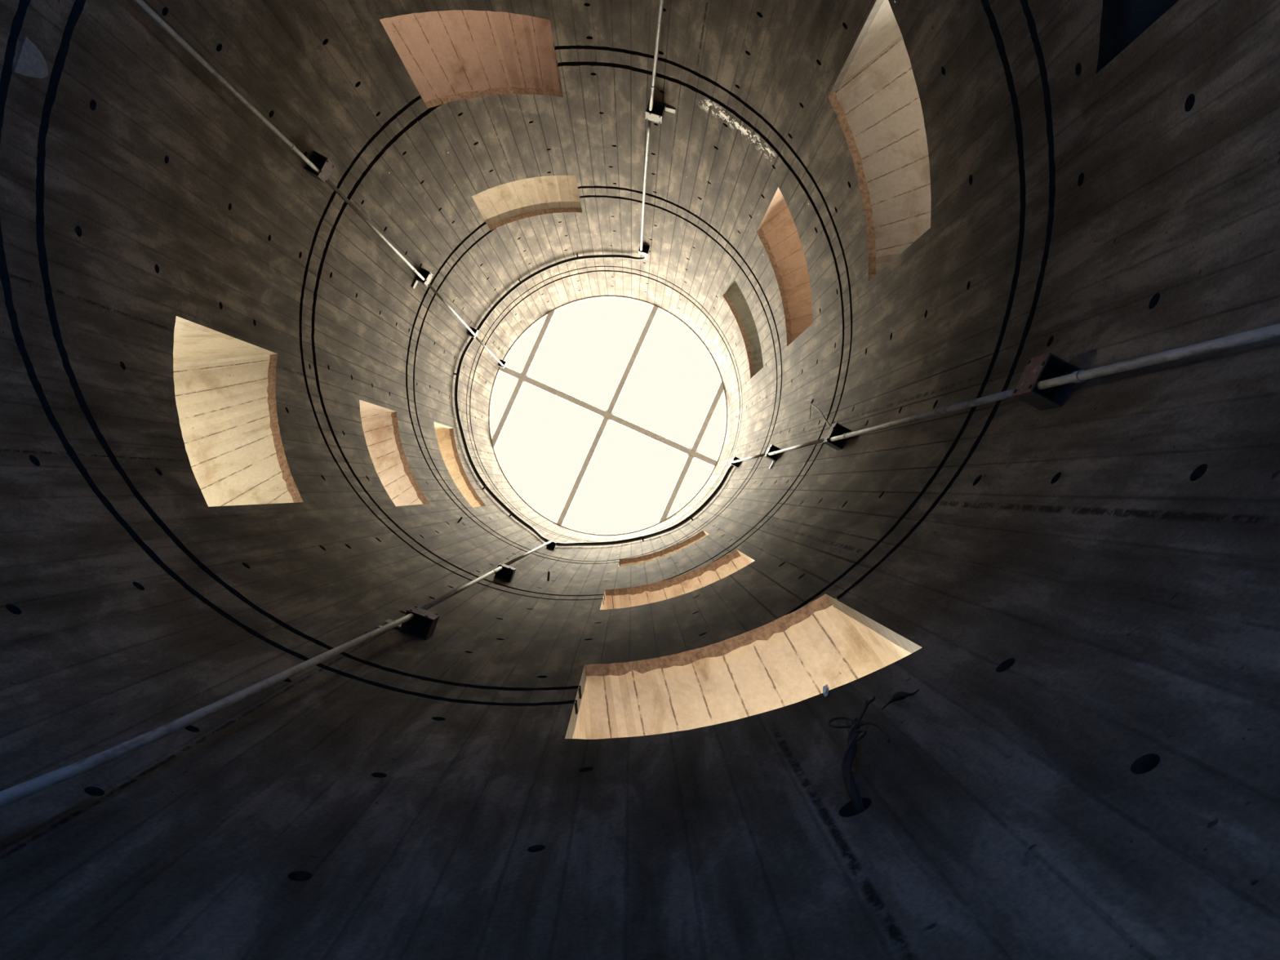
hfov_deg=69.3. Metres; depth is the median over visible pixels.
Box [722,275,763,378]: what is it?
window
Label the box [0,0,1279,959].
wall
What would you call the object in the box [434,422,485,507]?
window
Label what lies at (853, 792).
wire bundle
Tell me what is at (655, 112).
conduit
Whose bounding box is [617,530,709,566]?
window
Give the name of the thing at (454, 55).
window
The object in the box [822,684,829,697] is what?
chip
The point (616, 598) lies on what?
window
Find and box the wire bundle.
[827,696,890,814]
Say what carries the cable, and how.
attached to the wall
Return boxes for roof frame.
[492,306,723,524]
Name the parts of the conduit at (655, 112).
plate, plate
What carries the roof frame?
attached to the wall
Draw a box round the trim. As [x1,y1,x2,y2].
[488,295,727,535]
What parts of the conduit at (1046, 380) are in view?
plate, plate, plate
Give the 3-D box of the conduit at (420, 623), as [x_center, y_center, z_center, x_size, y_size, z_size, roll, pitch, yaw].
[-1.125,0.689,5.962,0.352,10.153,0.118,21,-91,0]
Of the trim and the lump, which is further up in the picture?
the trim
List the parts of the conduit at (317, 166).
plate, plate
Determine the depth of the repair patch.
3.59 m
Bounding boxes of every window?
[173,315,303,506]
[359,400,429,506]
[379,9,563,108]
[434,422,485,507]
[471,175,582,230]
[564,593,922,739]
[600,549,785,615]
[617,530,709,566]
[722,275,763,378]
[756,186,813,346]
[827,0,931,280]
[1095,0,1178,74]
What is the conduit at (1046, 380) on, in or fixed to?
attached to the wall
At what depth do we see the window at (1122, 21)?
3.12 m
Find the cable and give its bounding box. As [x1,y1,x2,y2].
[453,253,733,546]
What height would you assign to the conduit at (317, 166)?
12.680 m
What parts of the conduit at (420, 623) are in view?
plate, plate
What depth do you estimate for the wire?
7.13 m
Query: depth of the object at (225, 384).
5.91 m
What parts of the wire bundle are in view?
wire stem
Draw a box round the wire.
[804,399,830,426]
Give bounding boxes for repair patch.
[13,36,48,78]
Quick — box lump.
[881,688,919,710]
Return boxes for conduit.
[0,539,556,807]
[133,0,506,368]
[638,0,675,256]
[729,323,1279,469]
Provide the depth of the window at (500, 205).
10.40 m

